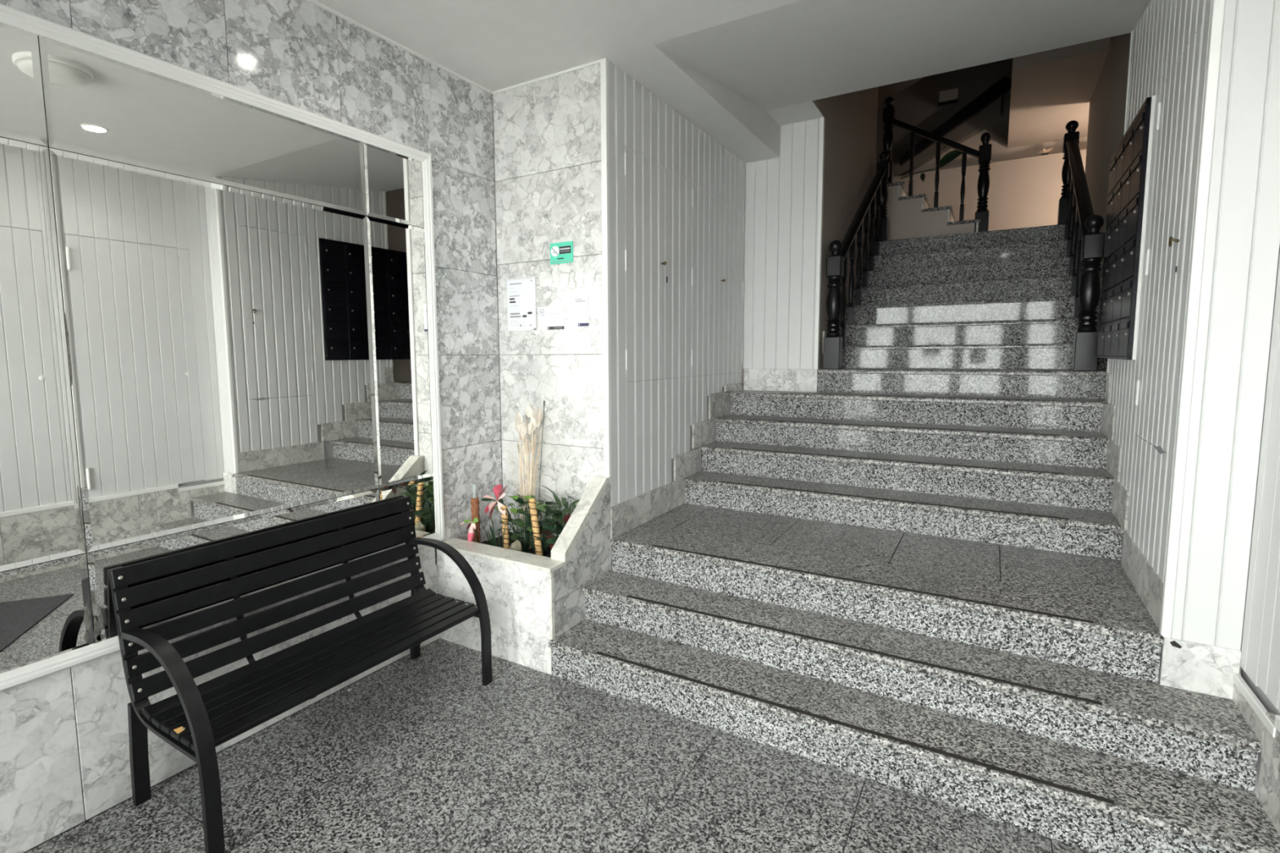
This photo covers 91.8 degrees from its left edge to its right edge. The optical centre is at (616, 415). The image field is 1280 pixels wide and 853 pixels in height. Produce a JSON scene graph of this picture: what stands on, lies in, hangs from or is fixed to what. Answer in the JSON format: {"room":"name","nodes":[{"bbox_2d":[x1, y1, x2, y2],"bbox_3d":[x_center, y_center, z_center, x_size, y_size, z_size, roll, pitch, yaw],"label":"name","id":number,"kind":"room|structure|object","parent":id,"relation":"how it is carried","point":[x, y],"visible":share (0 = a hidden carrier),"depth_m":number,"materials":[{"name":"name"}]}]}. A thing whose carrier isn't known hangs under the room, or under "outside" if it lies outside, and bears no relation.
{"room":"apartment building lobby","nodes":[
{"label":"apartment building lobby","id":0,"kind":"room"},
{"bbox_2d":[0,0,502,852],"bbox_3d":[-1.725,-0.311,2.051,0.250,3.400,4.147,3,7,31],"label":"wall","id":1,"kind":"structure","parent":0,"point":[64,751],"depth_m":2.51,"materials":[{"name":"grey stone"}]},
{"bbox_2d":[0,3,444,691],"bbox_3d":[-1.561,-0.207,2.065,0.026,1.937,2.522,3,7,31],"label":"wall mirror","id":2,"kind":"object","parent":1,"relation":"attached to","point":[218,304],"visible":0.96,"depth_m":2.14,"materials":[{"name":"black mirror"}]},
{"bbox_2d":[77,485,83,536],"bbox_3d":[-1.672,0.296,1.934,0.003,0.163,0.007,3,7,31],"label":"mirror","id":3,"kind":"object","parent":2,"relation":"attached to","point":[80,488],"depth_m":1.94,"materials":[{"name":"grey mirror"}]},
{"bbox_2d":[84,631,88,643],"bbox_3d":[-1.676,0.702,1.963,0.003,0.040,0.012,3,7,31],"label":"mirror","id":4,"kind":"object","parent":2,"relation":"on","point":[86,633],"depth_m":1.96,"materials":[{"name":"grey mirror"}]},
{"bbox_2d":[84,602,91,632],"bbox_3d":[-1.673,0.642,1.962,0.003,0.104,0.016,3,7,31],"label":"mirror","id":5,"kind":"object","parent":2,"relation":"attached to","point":[87,606],"depth_m":1.96,"materials":[{"name":"grey mirror"}]},
{"bbox_2d":[90,589,95,606],"bbox_3d":[-1.664,0.581,1.972,0.003,0.058,0.011,3,7,31],"label":"mirror","id":6,"kind":"object","parent":2,"relation":"attached to","point":[92,591],"depth_m":1.97,"materials":[{"name":"grey mirror"}]},
{"bbox_2d":[93,617,101,643],"bbox_3d":[-1.662,0.699,1.985,0.003,0.115,0.018,3,7,31],"label":"mirror","id":7,"kind":"object","parent":2,"relation":"on","point":[97,620],"depth_m":1.99,"materials":[{"name":"grey mirror"}]},
{"bbox_2d":[96,633,105,641],"bbox_3d":[-1.657,0.714,1.995,0.003,0.022,0.024,3,7,31],"label":"mirror","id":8,"kind":"object","parent":2,"relation":"on","point":[100,637],"depth_m":1.99,"materials":[{"name":"grey mirror"}]},
{"bbox_2d":[97,608,103,631],"bbox_3d":[-1.655,0.656,1.993,0.003,0.075,0.013,3,7,31],"label":"mirror","id":9,"kind":"object","parent":2,"relation":"on","point":[100,611],"depth_m":1.99,"materials":[{"name":"grey mirror"}]},
{"bbox_2d":[306,0,492,93],"bbox_3d":[-1.636,-1.605,1.834,0.010,0.012,3.697,3,7,31],"label":"trim","id":10,"kind":"structure","parent":1,"relation":"attached to","point":[314,2],"depth_m":2.84,"materials":[{"name":"white paint"}]},
{"bbox_2d":[492,63,612,573],"bbox_3d":[-0.395,-0.465,3.515,0.992,3.400,0.250,3,7,31],"label":"wall","id":11,"kind":"structure","parent":0,"point":[547,132],"depth_m":3.31,"materials":[{"name":"stone"}]},
{"bbox_2d":[506,276,537,331],"bbox_3d":[-0.524,-0.614,3.427,0.207,0.290,0.005,3,7,31],"label":"framed notice","id":12,"kind":"object","parent":11,"relation":"attached to","point":[521,291],"visible":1,"depth_m":3.42,"materials":[{"name":"white paper"}]},
{"bbox_2d":[491,59,599,94],"bbox_3d":[-0.365,-1.750,3.211,0.743,0.012,0.010,3,7,31],"label":"trim","id":13,"kind":"structure","parent":11,"relation":"attached to","point":[595,62],"depth_m":3.20,"materials":[{"name":"white paint"}]},
{"bbox_2d":[537,306,564,329],"bbox_3d":[-0.351,-0.523,3.332,0.175,0.123,0.002,3,7,31],"label":"paper notice","id":14,"kind":"object","parent":11,"relation":"attached to","point":[551,317],"visible":1,"depth_m":3.33,"materials":[{"name":"white paper"}]},
{"bbox_2d":[550,240,573,264],"bbox_3d":[-0.288,-0.854,3.257,0.148,0.109,0.006,3,7,31],"label":"no smoking sign","id":15,"kind":"object","parent":11,"relation":"attached to","point":[560,252],"visible":1,"depth_m":3.26,"materials":[{"name":"green plastic"}]},
{"bbox_2d":[568,292,588,327],"bbox_3d":[-0.198,-0.549,3.236,0.129,0.175,0.002,3,7,31],"label":"paper notice","id":16,"kind":"object","parent":11,"relation":"attached to","point":[578,303],"visible":1,"depth_m":3.23,"materials":[{"name":"white paper"}]},
{"bbox_2d":[600,57,611,477],"bbox_3d":[-0.050,-0.711,3.133,0.033,2.069,0.027,3,7,31],"label":"trim","id":17,"kind":"structure","parent":11,"relation":"attached to","point":[604,64],"depth_m":3.12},
{"bbox_2d":[24,638,1093,852],"bbox_3d":[-0.418,1.444,1.076,3.353,0.120,3.340,3,7,31],"label":"floor","id":18,"kind":"structure","parent":0,"point":[420,755],"depth_m":2.12,"materials":[{"name":"stone"}]},
{"bbox_2d":[108,496,492,852],"bbox_3d":[-1.103,0.854,2.413,0.533,0.802,1.198,3,7,31],"label":"bench","id":19,"kind":"object","parent":18,"relation":"on","point":[194,721],"visible":1,"depth_m":2.27,"materials":[{"name":"black paint"}]},
{"bbox_2d":[436,475,610,675],"bbox_3d":[-0.480,0.746,3.235,0.747,0.845,0.527,3,7,31],"label":"planter","id":20,"kind":"object","parent":18,"relation":"on","point":[532,599],"visible":0.84,"depth_m":3.01,"materials":[{"name":"stone"}]},
{"bbox_2d":[459,517,479,542],"bbox_3d":[-0.770,0.634,3.279,0.106,0.201,0.103,-2,6,-17],"label":"flower","id":21,"kind":"object","parent":20,"relation":"in","point":[471,531],"visible":0.9,"depth_m":3.26,"materials":[{"name":"pink plant"}]},
{"bbox_2d":[470,484,480,543],"bbox_3d":[-0.757,0.558,3.345,0.053,0.378,0.048,3,7,31],"label":"pole","id":22,"kind":"object","parent":20,"relation":"in","point":[474,502],"visible":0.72,"depth_m":3.33,"materials":[{"name":"brown plastic"}]},
{"bbox_2d":[480,484,513,528],"bbox_3d":[-0.634,0.544,3.305,0.208,0.374,0.104,0,6,5],"label":"flower","id":23,"kind":"object","parent":20,"relation":"on","point":[497,489],"visible":0.88,"depth_m":3.28,"materials":[{"name":"pink plant"}]},
{"bbox_2d":[479,511,516,547],"bbox_3d":[-0.632,0.632,3.314,0.249,0.196,0.208,3,7,31],"label":"grass plant","id":24,"kind":"object","parent":20,"relation":"on","point":[492,531],"visible":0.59,"depth_m":3.35,"materials":[{"name":"green plant"}]},
{"bbox_2d":[500,505,510,549],"bbox_3d":[-0.586,0.614,3.282,0.052,0.278,0.042,3,7,31],"label":"pole","id":25,"kind":"object","parent":20,"relation":"in","point":[504,517],"visible":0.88,"depth_m":3.27,"materials":[{"name":"beige wood"}]},
{"bbox_2d":[509,540,521,551],"bbox_3d":[-0.519,0.705,3.190,0.070,0.131,0.051,3,7,31],"label":"stone","id":26,"kind":"object","parent":20,"relation":"in","point":[517,545],"visible":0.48,"depth_m":3.17,"materials":[{"name":"beige stone"}]},
{"bbox_2d":[493,495,547,551],"bbox_3d":[-0.501,0.588,3.308,0.317,0.282,0.221,3,7,31],"label":"plant","id":27,"kind":"object","parent":20,"relation":"on","point":[520,523],"visible":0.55,"depth_m":3.30,"materials":[{"name":"green plant"}]},
{"bbox_2d":[502,400,545,549],"bbox_3d":[-0.520,0.315,3.419,0.320,0.804,0.137,3,7,31],"label":"dried flowers","id":28,"kind":"object","parent":20,"relation":"in","point":[528,447],"visible":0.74,"depth_m":3.35,"materials":[{"name":"beige plant"}]},
{"bbox_2d":[509,495,538,552],"bbox_3d":[-0.473,0.569,3.260,0.174,0.330,0.142,1,6,9],"label":"plant","id":29,"kind":"object","parent":20,"relation":"on","point":[513,510],"visible":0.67,"depth_m":3.25,"materials":[{"name":"green plant"}]},
{"bbox_2d":[528,497,543,555],"bbox_3d":[-0.413,0.594,3.197,0.089,0.335,0.045,3,7,31],"label":"pole","id":30,"kind":"object","parent":20,"relation":"in","point":[532,504],"visible":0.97,"depth_m":3.18,"materials":[{"name":"beige wood"}]},
{"bbox_2d":[506,493,571,555],"bbox_3d":[-0.397,0.571,3.249,0.394,0.328,0.251,3,7,31],"label":"plant","id":31,"kind":"object","parent":20,"relation":"on","point":[541,507],"visible":0.56,"depth_m":3.21,"materials":[{"name":"green plant"}]},
{"bbox_2d":[541,513,570,549],"bbox_3d":[-0.310,0.615,3.123,0.175,0.262,0.124,3,7,31],"label":"plant","id":32,"kind":"object","parent":20,"relation":"on","point":[550,526],"visible":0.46,"depth_m":3.11,"materials":[{"name":"green plant"}]},
{"bbox_2d":[539,484,579,537],"bbox_3d":[-0.303,0.550,3.224,0.274,0.372,0.203,3,7,31],"label":"plant","id":33,"kind":"object","parent":20,"relation":"on","point":[559,528],"visible":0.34,"depth_m":3.21,"materials":[{"name":"green plant"}]},
{"bbox_2d":[548,368,1279,852],"bbox_3d":[1.444,0.461,3.363,2.406,1.359,2.812,3,7,31],"label":"staircase","id":34,"kind":"structure","parent":18,"relation":"on","point":[914,581],"depth_m":2.64,"materials":[{"name":"stone"}]},
{"bbox_2d":[839,223,1107,369],"bbox_3d":[3.170,-0.961,5.582,1.763,1.411,3.088,3,7,31],"label":"staircase","id":35,"kind":"structure","parent":34,"relation":"on","point":[1002,299],"depth_m":4.87,"materials":[{"name":"stone"}]},
{"bbox_2d":[822,151,889,368],"bbox_3d":[2.106,-1.463,5.318,0.116,2.076,2.111,3,7,31],"label":"balustrade","id":36,"kind":"object","parent":35,"relation":"on","point":[837,263],"visible":0.99,"depth_m":5.02,"materials":[{"name":"black wood"}]},
{"bbox_2d":[1057,120,1105,370],"bbox_3d":[3.381,-1.395,4.546,0.116,2.076,2.111,3,7,31],"label":"balustrade","id":37,"kind":"object","parent":35,"relation":"on","point":[1085,250],"visible":1,"depth_m":4.03,"materials":[{"name":"black wood"}]},
{"bbox_2d":[608,59,745,525],"bbox_3d":[0.439,-0.536,4.167,0.250,3.200,2.214,3,7,31],"label":"wall","id":38,"kind":"structure","parent":0,"point":[652,420],"depth_m":3.52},
{"bbox_2d":[624,145,666,382],"bbox_3d":[0.174,-0.807,3.448,0.046,1.221,0.459,3,7,31],"label":"door","id":39,"kind":"structure","parent":38,"relation":"in","point":[645,263],"depth_m":3.44,"materials":[{"name":"white wood"}]},
{"bbox_2d":[610,382,742,538],"bbox_3d":[0.479,0.197,4.061,0.015,0.738,1.963,3,7,31],"label":"baseboard","id":40,"kind":"structure","parent":38,"relation":"attached to","point":[625,516],"depth_m":3.91,"materials":[{"name":"stone"}]},
{"bbox_2d":[664,168,693,378],"bbox_3d":[0.385,-0.845,3.817,0.020,1.221,0.380,3,7,31],"label":"door","id":41,"kind":"structure","parent":38,"relation":"in","point":[678,191],"depth_m":3.80,"materials":[{"name":"white wood"}]},
{"bbox_2d":[691,182,725,376],"bbox_3d":[0.625,-0.883,4.185,0.046,1.221,0.509,3,7,31],"label":"door","id":42,"kind":"structure","parent":38,"relation":"in","point":[705,209],"depth_m":4.15,"materials":[{"name":"white wood"}]},
{"bbox_2d":[718,198,744,373],"bbox_3d":[0.847,-0.923,4.572,0.020,1.221,0.476,3,7,31],"label":"door","id":43,"kind":"structure","parent":38,"relation":"in","point":[731,219],"depth_m":4.55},
{"bbox_2d":[315,0,1151,164],"bbox_3d":[0.219,-1.812,1.841,3.653,0.373,6.074,3,7,31],"label":"ceiling","id":44,"kind":"structure","parent":0,"point":[740,71],"depth_m":2.97,"materials":[{"name":"paint"}]},
{"bbox_2d":[742,118,820,390],"bbox_3d":[1.190,-1.103,4.776,0.750,2.200,0.200,3,7,31],"label":"wall","id":45,"kind":"structure","parent":0,"point":[782,193],"depth_m":4.62,"materials":[{"name":"paint"}]},
{"bbox_2d":[743,368,817,391],"bbox_3d":[1.243,-0.268,4.710,0.560,0.170,0.024,3,7,31],"label":"baseboard","id":46,"kind":"structure","parent":45,"relation":"attached to","point":[762,380],"depth_m":4.69,"materials":[{"name":"stone"}]},
{"bbox_2d":[812,86,878,368],"bbox_3d":[1.860,-2.555,5.180,0.200,5.000,2.515,3,7,31],"label":"wall","id":47,"kind":"structure","parent":0,"point":[851,117],"depth_m":5.04,"materials":[{"name":"paint"}]},
{"bbox_2d":[813,116,825,368],"bbox_3d":[1.472,-1.226,4.484,0.026,1.777,0.042,3,7,31],"label":"trim","id":48,"kind":"structure","parent":47,"relation":"attached to","point":[822,134],"depth_m":4.47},
{"bbox_2d":[822,331,825,354],"bbox_3d":[1.560,-0.546,4.656,0.012,0.170,0.030,3,7,31],"label":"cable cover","id":49,"kind":"object","parent":47,"relation":"attached to","point":[824,332],"visible":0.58,"depth_m":4.64,"materials":[{"name":"plastic"}]},
{"bbox_2d":[875,57,1013,176],"bbox_3d":[3.507,-3.429,7.724,2.409,2.096,0.135,3,7,31],"label":"ceiling","id":50,"kind":"structure","parent":0,"point":[917,105],"depth_m":7.38,"materials":[{"name":"paint"}]},
{"bbox_2d":[937,88,958,106],"bbox_3d":[3.927,-3.768,7.334,0.210,0.159,0.028,3,7,31],"label":"sign","id":51,"kind":"object","parent":50,"relation":"attached to","point":[952,94],"visible":1,"depth_m":7.33,"materials":[{"name":"paint"}]},
{"bbox_2d":[899,75,1011,166],"bbox_3d":[3.979,-3.446,7.308,1.129,0.806,0.081,3,7,31],"label":"handrail","id":52,"kind":"object","parent":50,"relation":"attached to","point":[1002,86],"visible":0.92,"depth_m":7.20,"materials":[{"name":"black wood"}]},
{"bbox_2d":[877,76,1087,231],"bbox_3d":[4.044,-3.306,7.538,4.800,4.000,0.405,3,7,31],"label":"wall","id":53,"kind":"structure","parent":0,"point":[1025,188],"depth_m":7.14,"materials":[{"name":"paint"}]},
{"bbox_2d":[900,150,962,185],"bbox_3d":[3.783,-2.938,7.465,0.724,0.415,0.046,3,7,34],"label":"potted plant","id":54,"kind":"object","parent":53,"relation":"on","point":[952,155],"visible":0.8,"depth_m":7.37,"materials":[{"name":"green plant"}]},
{"bbox_2d":[1037,147,1053,155],"bbox_3d":[4.806,-2.942,6.947,0.159,0.080,0.076,3,7,31],"label":"potted plant","id":55,"kind":"object","parent":53,"relation":"on","point":[1044,153],"visible":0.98,"depth_m":6.93,"materials":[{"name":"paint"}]},
{"bbox_2d":[1007,36,1110,148],"bbox_3d":[4.693,-3.045,5.723,1.788,0.170,2.380,3,7,31],"label":"wall","id":56,"kind":"structure","parent":0,"point":[1051,89],"depth_m":5.63,"materials":[{"name":"paint"}]},
{"bbox_2d":[1084,32,1130,274],"bbox_3d":[3.716,-2.002,4.543,0.150,6.000,3.264,3,7,31],"label":"wall","id":57,"kind":"structure","parent":0,"point":[1107,107],"depth_m":4.79,"materials":[{"name":"paint"}]},
{"bbox_2d":[1108,0,1279,700],"bbox_3d":[2.473,-0.543,2.578,0.449,3.500,1.623,3,7,31],"label":"wall","id":58,"kind":"structure","parent":0,"point":[1162,34],"depth_m":2.49,"materials":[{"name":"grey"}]},
{"bbox_2d":[1106,31,1132,373],"bbox_3d":[2.767,-1.125,3.275,0.177,1.797,0.030,3,7,31],"label":"trim","id":59,"kind":"structure","parent":58,"relation":"attached to","point":[1131,39],"depth_m":3.26,"materials":[{"name":"white wood"}]},
{"bbox_2d":[1097,95,1155,359],"bbox_3d":[2.541,-0.848,3.121,0.036,1.120,0.995,3,7,31],"label":"mailboxes","id":60,"kind":"object","parent":58,"relation":"attached to","point":[1131,162],"visible":1,"depth_m":2.92,"materials":[{"name":"black metal"}]},
{"bbox_2d":[1100,373,1163,631],"bbox_3d":[2.312,0.254,2.802,0.013,0.848,1.698,3,7,31],"label":"baseboard","id":61,"kind":"structure","parent":58,"relation":"attached to","point":[1148,584],"depth_m":2.75,"materials":[{"name":"stone"}]},
{"bbox_2d":[1135,22,1201,452],"bbox_3d":[2.085,-0.609,2.369,0.040,1.436,0.580,3,7,31],"label":"door","id":62,"kind":"structure","parent":58,"relation":"in","point":[1176,107],"depth_m":2.33,"materials":[{"name":"white wood"}]},
{"bbox_2d":[1159,0,1279,699],"bbox_3d":[1.946,-0.353,1.967,0.201,2.578,0.030,3,7,31],"label":"wall pier","id":63,"kind":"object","parent":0,"point":[1235,247],"visible":0.94,"depth_m":1.98,"materials":[{"name":"white paint"}]},
{"bbox_2d":[1232,253,1279,796],"bbox_3d":[1.121,-0.148,0.205,0.266,3.400,3.940,3,7,31],"label":"wall","id":64,"kind":"structure","parent":0,"point":[1246,683],"depth_m":1.91,"materials":[{"name":"white paint"}]},
{"bbox_2d":[1232,684,1279,835],"bbox_3d":[1.071,1.214,0.470,0.022,0.438,3.698,3,7,31],"label":"baseboard","id":65,"kind":"structure","parent":64,"relation":"attached to","point":[1268,788],"depth_m":1.77,"materials":[{"name":"stone"}]},
{"bbox_2d":[1256,453,1279,712],"bbox_3d":[1.744,-0.077,1.472,0.036,1.871,0.787,3,7,31],"label":"door","id":66,"kind":"structure","parent":64,"relation":"in","point":[1268,668],"depth_m":1.82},
{"bbox_3d":[3.502,-1.656,6.789,4.800,0.271,1.730,3,7,31],"label":"floor","id":67,"kind":"structure","parent":0,"visible":0},
{"bbox_2d":[874,169,980,239],"bbox_3d":[3.209,-2.162,6.649,1.239,0.790,0.925,3,7,31],"label":"staircase","id":68,"kind":"structure","parent":67,"relation":"on","point":[912,216],"depth_m":6.26,"materials":[{"name":"paint"}]},
{"bbox_2d":[882,96,991,232],"bbox_3d":[3.167,-2.485,6.179,0.989,1.503,0.116,3,7,31],"label":"balustrade","id":69,"kind":"object","parent":68,"relation":"on","point":[984,154],"visible":0.98,"depth_m":6.08,"materials":[{"name":"black wood"}]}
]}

